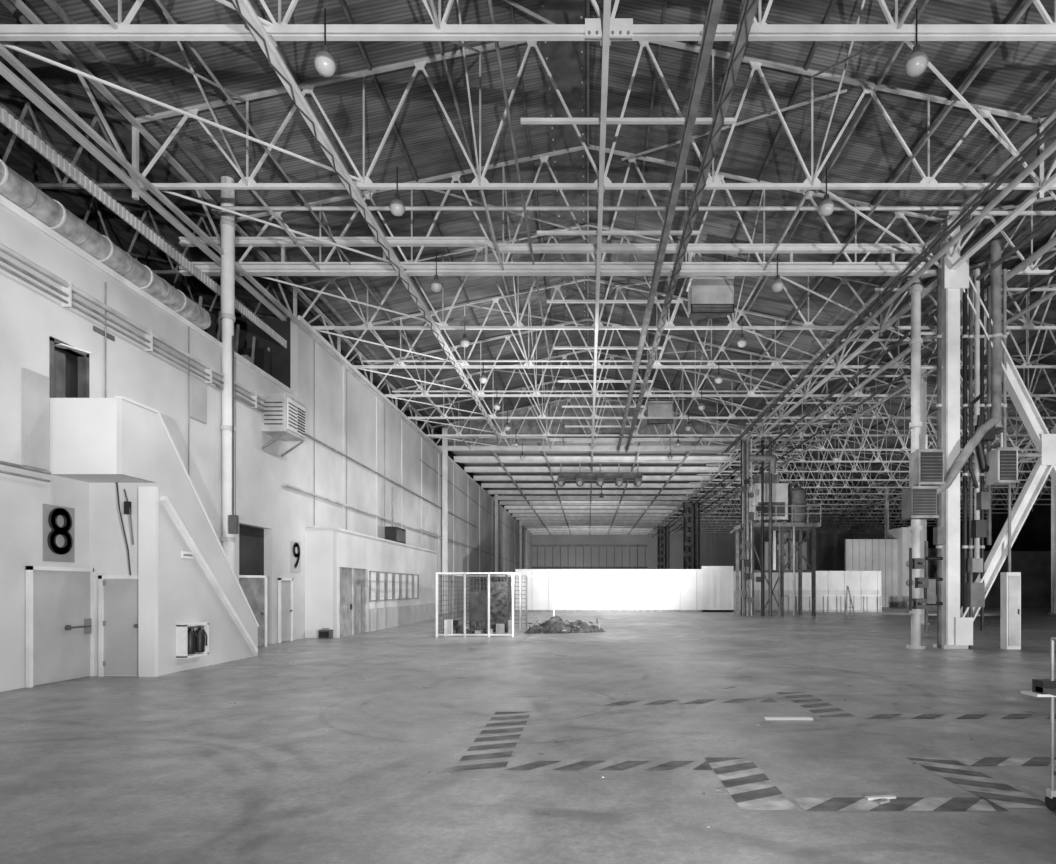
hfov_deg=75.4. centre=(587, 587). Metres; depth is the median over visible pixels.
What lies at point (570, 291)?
truss
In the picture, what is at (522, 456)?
lamp
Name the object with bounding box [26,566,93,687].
door
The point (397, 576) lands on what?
window
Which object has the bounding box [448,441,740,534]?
ceiling
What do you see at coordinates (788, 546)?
pipes
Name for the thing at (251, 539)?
wall
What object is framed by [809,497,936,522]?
roof truss
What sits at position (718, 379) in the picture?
lamp
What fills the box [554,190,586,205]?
plate
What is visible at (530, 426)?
wall
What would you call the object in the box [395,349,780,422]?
roof truss
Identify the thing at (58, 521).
number sign
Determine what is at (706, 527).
roof truss
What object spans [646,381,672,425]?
ventilator
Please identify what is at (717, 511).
roof truss
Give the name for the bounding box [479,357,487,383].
lamp
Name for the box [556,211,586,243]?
plate
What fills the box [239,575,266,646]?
door
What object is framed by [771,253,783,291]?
lamp
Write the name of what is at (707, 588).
wall
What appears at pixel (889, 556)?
partition wall
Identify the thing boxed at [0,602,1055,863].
floor
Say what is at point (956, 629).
column
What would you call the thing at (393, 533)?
electrical box
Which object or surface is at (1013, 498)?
roof truss
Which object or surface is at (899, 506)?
roof truss
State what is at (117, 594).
door
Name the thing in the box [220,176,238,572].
vertical pipe
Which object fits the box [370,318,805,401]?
roof truss
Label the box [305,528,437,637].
office block
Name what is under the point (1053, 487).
steel column
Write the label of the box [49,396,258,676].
enclosure
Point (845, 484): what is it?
roof truss
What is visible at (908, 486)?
roof truss
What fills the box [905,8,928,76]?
lamp
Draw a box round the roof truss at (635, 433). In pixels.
[415,374,759,440]
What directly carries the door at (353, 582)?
in the office block
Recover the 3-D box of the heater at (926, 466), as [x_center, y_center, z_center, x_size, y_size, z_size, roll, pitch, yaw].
[9.769,-3.640,19.447,0.978,1.470,0.754,0,0,0]
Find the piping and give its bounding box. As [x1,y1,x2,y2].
[740,439,794,615]
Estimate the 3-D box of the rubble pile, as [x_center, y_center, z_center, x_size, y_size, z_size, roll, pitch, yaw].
[-0.881,1.417,26.755,3.226,0.666,1.770,0,0,0]
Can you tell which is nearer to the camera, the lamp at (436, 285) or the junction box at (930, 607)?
the lamp at (436, 285)
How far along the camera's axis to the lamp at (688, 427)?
37.11 m
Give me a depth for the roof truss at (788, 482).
80.25 m
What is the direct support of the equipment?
on the wall at (378, 438)
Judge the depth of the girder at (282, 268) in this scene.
19.97 m
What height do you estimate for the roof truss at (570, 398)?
4.064 m
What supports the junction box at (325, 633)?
on the floor
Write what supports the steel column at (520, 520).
on the floor
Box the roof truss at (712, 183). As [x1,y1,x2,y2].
[132,41,1043,199]
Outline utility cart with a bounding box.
[1021,637,1055,809]
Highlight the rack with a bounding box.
[176,622,208,658]
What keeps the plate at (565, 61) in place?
attached to the roof trusses at (1016, 71)
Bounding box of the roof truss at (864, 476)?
[709,437,910,483]
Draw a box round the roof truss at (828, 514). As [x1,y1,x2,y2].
[668,490,829,518]
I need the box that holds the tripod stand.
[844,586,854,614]
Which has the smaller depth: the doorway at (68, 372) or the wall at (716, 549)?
the doorway at (68, 372)
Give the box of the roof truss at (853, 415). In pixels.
[729,411,1015,465]
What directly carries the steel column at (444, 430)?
on the floor
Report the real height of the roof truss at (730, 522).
4.064 m
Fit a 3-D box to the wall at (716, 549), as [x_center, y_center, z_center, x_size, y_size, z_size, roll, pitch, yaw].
[17.500,-5.800,120.090,70.000,15.100,0.420,0,0,0]
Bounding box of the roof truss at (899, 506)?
[854,481,1032,511]
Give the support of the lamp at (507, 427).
hanging from the roof truss at (640, 416)
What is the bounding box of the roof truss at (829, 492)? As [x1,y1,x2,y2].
[693,456,906,496]
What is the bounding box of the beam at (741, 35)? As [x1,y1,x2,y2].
[625,0,758,453]
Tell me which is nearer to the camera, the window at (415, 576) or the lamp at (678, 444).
the window at (415, 576)
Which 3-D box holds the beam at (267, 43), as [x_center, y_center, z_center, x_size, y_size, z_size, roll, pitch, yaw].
[-5.400,-9.220,16.598,0.208,0.420,50.804,0,0,0]
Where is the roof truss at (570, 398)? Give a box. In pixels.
[431,397,743,450]
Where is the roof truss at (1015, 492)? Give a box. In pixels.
[905,458,1050,493]
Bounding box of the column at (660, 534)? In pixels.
[657,526,669,568]
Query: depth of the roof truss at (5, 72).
15.49 m
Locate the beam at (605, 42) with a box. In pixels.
[591,0,610,450]
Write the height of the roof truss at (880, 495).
4.064 m
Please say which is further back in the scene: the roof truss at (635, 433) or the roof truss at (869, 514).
the roof truss at (869, 514)
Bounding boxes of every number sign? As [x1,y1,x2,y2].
[43,504,74,562]
[291,541,300,572]
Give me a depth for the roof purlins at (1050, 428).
81.50 m
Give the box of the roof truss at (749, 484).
[672,484,841,514]
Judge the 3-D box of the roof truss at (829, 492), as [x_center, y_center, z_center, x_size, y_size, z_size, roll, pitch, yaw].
[21.000,-11.062,67.380,21.100,4.064,0.100,0,0,0]
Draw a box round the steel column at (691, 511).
[683,503,699,568]
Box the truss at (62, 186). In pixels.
[0,93,429,428]
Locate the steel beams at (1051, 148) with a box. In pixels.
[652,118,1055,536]
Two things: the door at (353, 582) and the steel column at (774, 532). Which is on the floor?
the steel column at (774, 532)
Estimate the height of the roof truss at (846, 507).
4.064 m
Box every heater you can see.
[902,485,938,518]
[909,434,944,486]
[986,433,1018,484]
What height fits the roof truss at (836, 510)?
4.064 m
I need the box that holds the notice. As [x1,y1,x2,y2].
[181,551,192,558]
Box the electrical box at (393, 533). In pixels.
[385,487,405,543]
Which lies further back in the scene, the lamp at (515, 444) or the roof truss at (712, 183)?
the lamp at (515, 444)
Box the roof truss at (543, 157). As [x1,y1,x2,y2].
[235,144,945,274]
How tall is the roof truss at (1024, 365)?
4.064 m
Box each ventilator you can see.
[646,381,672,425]
[686,253,733,320]
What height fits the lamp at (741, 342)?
1.104 m
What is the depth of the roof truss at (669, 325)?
24.36 m
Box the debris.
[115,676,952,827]
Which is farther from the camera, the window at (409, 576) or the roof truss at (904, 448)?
the roof truss at (904, 448)
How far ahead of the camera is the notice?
14.47 m
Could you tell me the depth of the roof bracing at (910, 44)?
16.93 m
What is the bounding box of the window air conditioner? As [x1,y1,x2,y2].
[261,393,304,456]
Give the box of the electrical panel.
[1000,484,1020,648]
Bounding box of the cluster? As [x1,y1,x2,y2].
[908,240,1041,647]
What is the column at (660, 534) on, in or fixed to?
on the floor
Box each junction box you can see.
[318,628,332,638]
[928,595,936,610]
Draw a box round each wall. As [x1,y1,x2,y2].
[0,195,531,691]
[239,524,263,575]
[442,397,741,440]
[515,566,881,611]
[523,513,884,570]
[765,527,1050,607]
[889,491,1050,550]
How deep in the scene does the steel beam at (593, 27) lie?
11.39 m
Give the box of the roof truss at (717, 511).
[652,511,772,532]
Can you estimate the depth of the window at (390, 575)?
30.34 m
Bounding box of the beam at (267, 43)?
[232,0,501,441]
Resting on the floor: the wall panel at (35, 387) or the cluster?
the cluster
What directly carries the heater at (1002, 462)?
attached to the cluster
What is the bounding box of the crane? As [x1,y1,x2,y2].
[557,463,642,497]
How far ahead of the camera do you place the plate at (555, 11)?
15.29 m
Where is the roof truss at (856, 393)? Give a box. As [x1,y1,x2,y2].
[803,319,1055,401]
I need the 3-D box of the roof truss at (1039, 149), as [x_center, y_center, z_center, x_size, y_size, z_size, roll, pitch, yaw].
[21.000,-11.062,15.780,21.100,4.064,0.100,0,0,0]
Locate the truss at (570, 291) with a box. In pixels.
[561,276,586,393]
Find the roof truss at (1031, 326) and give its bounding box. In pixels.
[879,247,1055,336]
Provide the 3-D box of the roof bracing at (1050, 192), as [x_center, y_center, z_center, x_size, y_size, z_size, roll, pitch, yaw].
[21.000,-11.043,52.330,21.025,3.463,90.336,0,0,0]
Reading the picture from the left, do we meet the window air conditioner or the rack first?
the rack
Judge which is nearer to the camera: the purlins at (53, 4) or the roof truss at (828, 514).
the purlins at (53, 4)
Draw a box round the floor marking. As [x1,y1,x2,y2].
[452,692,1055,810]
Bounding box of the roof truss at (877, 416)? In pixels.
[778,349,1055,423]
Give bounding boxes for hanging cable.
[116,482,133,574]
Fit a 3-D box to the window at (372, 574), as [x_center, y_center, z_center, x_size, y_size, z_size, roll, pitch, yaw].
[-8.815,-0.075,27.900,0.090,1.250,1.140,0,0,0]
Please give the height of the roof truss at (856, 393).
4.064 m
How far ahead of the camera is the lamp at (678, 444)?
41.38 m
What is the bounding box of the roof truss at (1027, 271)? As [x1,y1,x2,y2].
[943,196,1055,274]
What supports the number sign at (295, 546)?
attached to the wall at (378, 438)
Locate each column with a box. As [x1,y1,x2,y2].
[440,428,447,613]
[495,494,497,581]
[520,520,521,568]
[657,526,669,568]
[739,428,745,613]
[773,463,777,569]
[806,514,808,569]
[885,486,888,538]
[921,369,929,623]
[933,216,1055,648]
[1049,429,1055,613]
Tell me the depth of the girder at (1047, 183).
20.87 m
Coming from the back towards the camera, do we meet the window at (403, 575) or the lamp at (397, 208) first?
the window at (403, 575)
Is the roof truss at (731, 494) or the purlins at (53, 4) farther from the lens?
the roof truss at (731, 494)
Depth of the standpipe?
19.58 m
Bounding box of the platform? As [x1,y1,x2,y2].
[730,474,820,615]
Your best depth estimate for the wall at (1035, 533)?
81.60 m
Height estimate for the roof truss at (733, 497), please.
4.064 m
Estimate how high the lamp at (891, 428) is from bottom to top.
1.104 m
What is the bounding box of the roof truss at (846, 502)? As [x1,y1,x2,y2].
[681,472,870,506]
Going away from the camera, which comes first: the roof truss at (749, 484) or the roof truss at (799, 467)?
the roof truss at (799, 467)
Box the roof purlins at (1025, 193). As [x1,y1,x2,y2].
[662,121,1055,521]
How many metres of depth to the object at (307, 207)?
17.16 m
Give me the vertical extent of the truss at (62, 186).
2.904 m
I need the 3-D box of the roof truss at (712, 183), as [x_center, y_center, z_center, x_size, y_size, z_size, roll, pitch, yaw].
[0.000,-11.062,15.780,21.100,4.064,0.100,0,0,0]
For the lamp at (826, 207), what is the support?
hanging from the roof truss at (712, 183)
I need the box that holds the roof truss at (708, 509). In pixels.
[652,509,740,530]
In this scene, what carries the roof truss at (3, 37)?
attached to the girder at (1047, 183)
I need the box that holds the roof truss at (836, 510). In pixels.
[787,510,898,532]
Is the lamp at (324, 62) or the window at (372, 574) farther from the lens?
the window at (372, 574)
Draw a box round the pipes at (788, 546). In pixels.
[776,485,795,569]
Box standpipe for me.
[906,284,942,648]
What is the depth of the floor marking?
6.31 m
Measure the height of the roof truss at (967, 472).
4.064 m
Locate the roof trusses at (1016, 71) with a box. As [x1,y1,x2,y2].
[0,0,1055,524]
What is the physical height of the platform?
9.000 m
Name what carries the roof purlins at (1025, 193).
attached to the roof trusses at (1016, 71)
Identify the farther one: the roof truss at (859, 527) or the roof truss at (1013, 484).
the roof truss at (859, 527)
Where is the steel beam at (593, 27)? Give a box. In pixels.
[0,18,1055,37]
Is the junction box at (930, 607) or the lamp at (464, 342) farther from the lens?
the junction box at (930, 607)
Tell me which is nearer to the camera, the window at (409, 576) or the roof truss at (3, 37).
the roof truss at (3, 37)
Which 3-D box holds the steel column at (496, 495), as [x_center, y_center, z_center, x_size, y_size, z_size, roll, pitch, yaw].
[-9.650,-4.500,71.680,0.500,12.500,0.500,0,0,0]
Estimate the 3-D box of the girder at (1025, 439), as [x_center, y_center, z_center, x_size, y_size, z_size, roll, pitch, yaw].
[31.500,-9.960,62.332,0.160,1.600,110.337,0,0,0]
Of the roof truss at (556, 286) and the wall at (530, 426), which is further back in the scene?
the wall at (530, 426)
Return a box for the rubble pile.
[524,616,605,633]
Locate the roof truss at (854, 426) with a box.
[718,425,973,474]
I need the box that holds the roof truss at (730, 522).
[659,501,740,525]
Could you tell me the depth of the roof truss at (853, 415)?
50.16 m
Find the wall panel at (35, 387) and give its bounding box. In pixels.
[21,368,49,469]
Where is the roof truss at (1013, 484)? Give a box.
[960,448,1050,487]
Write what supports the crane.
hanging from the ceiling
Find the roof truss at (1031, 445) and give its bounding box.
[960,445,1050,480]
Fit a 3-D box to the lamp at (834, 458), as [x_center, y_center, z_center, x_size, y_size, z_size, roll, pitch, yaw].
[16.600,-9.098,45.780,0.367,1.104,0.367,0,0,0]
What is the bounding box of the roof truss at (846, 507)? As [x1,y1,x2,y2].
[809,507,908,530]
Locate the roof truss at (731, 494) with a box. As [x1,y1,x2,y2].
[664,494,817,521]
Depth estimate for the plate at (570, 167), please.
20.39 m
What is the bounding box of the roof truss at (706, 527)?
[655,505,739,529]
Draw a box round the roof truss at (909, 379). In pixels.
[759,374,1055,439]
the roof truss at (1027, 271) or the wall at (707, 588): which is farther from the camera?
the wall at (707, 588)
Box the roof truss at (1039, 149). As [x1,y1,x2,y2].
[1037,117,1055,199]
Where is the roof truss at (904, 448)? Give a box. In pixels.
[744,397,1053,450]
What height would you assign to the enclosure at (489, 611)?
2.310 m
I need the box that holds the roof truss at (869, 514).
[831,490,986,516]
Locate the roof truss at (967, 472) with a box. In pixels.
[869,472,1050,506]
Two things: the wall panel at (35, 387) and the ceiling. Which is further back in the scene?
the ceiling
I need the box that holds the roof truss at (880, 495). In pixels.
[819,495,968,519]
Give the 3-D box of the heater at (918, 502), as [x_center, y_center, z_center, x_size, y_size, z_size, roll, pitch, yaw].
[9.514,-2.640,19.347,0.988,1.370,0.754,0,0,0]
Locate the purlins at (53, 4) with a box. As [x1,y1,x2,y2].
[44,0,1055,425]
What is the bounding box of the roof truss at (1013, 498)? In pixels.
[887,468,1050,499]
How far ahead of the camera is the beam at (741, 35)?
14.45 m
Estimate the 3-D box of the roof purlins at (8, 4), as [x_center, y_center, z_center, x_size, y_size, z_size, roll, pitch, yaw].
[-13.440,-11.526,55.350,5.110,1.196,128.300,0,0,0]
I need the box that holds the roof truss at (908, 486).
[841,486,1007,512]
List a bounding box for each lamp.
[313,8,336,76]
[389,167,404,215]
[430,253,442,291]
[460,316,469,347]
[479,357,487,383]
[493,400,500,409]
[504,411,510,430]
[513,439,518,446]
[520,443,524,459]
[675,439,680,446]
[685,411,691,430]
[698,387,705,409]
[714,372,722,383]
[737,334,746,347]
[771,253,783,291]
[818,167,834,215]
[832,445,836,460]
[888,411,894,431]
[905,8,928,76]
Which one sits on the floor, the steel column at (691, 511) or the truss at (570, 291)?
the steel column at (691, 511)
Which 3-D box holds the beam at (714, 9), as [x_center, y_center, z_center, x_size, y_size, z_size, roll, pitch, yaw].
[2.000,-9.225,18.450,0.240,0.410,54.500,0,0,0]
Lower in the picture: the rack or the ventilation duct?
the rack
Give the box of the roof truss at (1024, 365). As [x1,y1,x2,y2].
[835,284,1055,373]
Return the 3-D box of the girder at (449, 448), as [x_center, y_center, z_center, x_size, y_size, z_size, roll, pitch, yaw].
[-1.050,-9.785,45.870,21.900,1.030,0.260,0,0,0]
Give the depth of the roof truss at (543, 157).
20.06 m
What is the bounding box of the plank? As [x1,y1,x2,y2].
[764,717,812,719]
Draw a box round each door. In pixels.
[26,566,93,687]
[98,575,137,676]
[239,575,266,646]
[278,578,292,642]
[339,567,367,637]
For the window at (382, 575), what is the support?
in the office block
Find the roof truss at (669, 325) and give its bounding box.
[293,223,882,336]
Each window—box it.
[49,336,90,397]
[369,571,378,601]
[379,571,386,600]
[387,572,393,600]
[394,573,400,599]
[401,573,406,599]
[407,574,412,598]
[413,574,418,598]
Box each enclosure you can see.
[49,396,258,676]
[436,572,554,636]
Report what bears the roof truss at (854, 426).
attached to the girder at (1047, 183)
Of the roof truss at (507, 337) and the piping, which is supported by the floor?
the piping
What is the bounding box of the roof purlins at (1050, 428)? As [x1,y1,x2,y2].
[809,427,1052,524]
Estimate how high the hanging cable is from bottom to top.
1.844 m
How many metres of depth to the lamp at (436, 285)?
19.65 m
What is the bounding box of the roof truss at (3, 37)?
[0,0,1055,40]
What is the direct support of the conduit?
attached to the wall at (378, 438)
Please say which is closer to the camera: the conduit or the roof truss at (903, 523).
the conduit
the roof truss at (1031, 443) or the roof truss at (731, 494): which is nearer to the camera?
the roof truss at (1031, 443)
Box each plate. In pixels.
[538,0,585,23]
[541,41,585,117]
[548,124,585,182]
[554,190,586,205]
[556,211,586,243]
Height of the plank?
0.025 m
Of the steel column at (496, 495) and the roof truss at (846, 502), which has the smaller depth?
the steel column at (496, 495)
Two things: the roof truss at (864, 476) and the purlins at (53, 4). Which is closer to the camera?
the purlins at (53, 4)
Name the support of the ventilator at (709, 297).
attached to the roof truss at (669, 325)
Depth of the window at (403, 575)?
32.47 m
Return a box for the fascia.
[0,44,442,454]
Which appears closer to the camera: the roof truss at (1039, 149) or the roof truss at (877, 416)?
the roof truss at (1039, 149)
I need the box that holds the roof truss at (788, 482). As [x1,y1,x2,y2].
[676,482,854,511]
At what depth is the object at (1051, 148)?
22.72 m
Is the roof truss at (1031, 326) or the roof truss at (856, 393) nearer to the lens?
the roof truss at (1031, 326)
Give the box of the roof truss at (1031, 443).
[984,442,1036,471]
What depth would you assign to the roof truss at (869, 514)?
88.86 m
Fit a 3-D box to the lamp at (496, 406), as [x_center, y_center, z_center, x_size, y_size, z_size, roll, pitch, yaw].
[-4.400,-9.148,32.880,0.367,1.104,0.367,0,0,0]
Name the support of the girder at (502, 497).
attached to the steel column at (496, 495)
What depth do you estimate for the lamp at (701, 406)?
32.80 m
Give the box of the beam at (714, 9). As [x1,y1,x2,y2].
[617,0,722,453]
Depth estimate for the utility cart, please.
5.35 m
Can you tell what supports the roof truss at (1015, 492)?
attached to the girder at (1025, 439)
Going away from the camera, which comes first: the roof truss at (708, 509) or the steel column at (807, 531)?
the steel column at (807, 531)
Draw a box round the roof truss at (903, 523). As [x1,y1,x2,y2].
[817,501,936,525]
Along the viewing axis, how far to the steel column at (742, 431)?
45.73 m
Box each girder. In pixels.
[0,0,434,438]
[179,237,925,275]
[428,436,734,450]
[485,490,681,499]
[649,108,1055,534]
[772,430,1050,533]
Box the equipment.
[199,296,269,374]
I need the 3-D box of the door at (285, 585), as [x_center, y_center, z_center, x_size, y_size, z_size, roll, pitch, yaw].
[-9.830,0.715,22.150,0.130,2.070,0.940,0,0,0]
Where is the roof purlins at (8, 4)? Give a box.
[0,0,513,513]
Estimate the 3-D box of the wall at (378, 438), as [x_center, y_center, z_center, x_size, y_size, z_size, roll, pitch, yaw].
[-13.660,-3.775,55.500,7.680,11.050,129.000,0,0,0]
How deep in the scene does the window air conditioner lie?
20.64 m
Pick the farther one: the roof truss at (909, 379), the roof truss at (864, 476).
the roof truss at (864, 476)
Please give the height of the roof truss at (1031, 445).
4.064 m
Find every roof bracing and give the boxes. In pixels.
[0,0,1040,448]
[675,190,1055,522]
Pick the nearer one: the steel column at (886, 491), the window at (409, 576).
the window at (409, 576)
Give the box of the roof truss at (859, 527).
[809,505,910,528]
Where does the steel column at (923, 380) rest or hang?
on the floor
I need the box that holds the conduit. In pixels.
[0,243,476,550]
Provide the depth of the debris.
5.62 m
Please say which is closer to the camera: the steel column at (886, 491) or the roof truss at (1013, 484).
the roof truss at (1013, 484)
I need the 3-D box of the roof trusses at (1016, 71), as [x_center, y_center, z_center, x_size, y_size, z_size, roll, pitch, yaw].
[17.500,-12.150,55.500,70.000,2.320,129.000,0,0,0]
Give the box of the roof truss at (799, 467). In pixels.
[689,464,887,499]
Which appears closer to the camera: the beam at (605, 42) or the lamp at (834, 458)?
the beam at (605, 42)
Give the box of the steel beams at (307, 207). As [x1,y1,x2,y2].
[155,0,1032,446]
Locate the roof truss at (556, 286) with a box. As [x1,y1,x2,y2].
[337,278,838,373]
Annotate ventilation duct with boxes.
[0,159,210,329]
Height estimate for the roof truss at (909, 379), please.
4.064 m
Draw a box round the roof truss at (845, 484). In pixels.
[701,447,909,490]
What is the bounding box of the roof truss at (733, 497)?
[662,497,807,522]
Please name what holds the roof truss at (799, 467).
attached to the girder at (1047, 183)

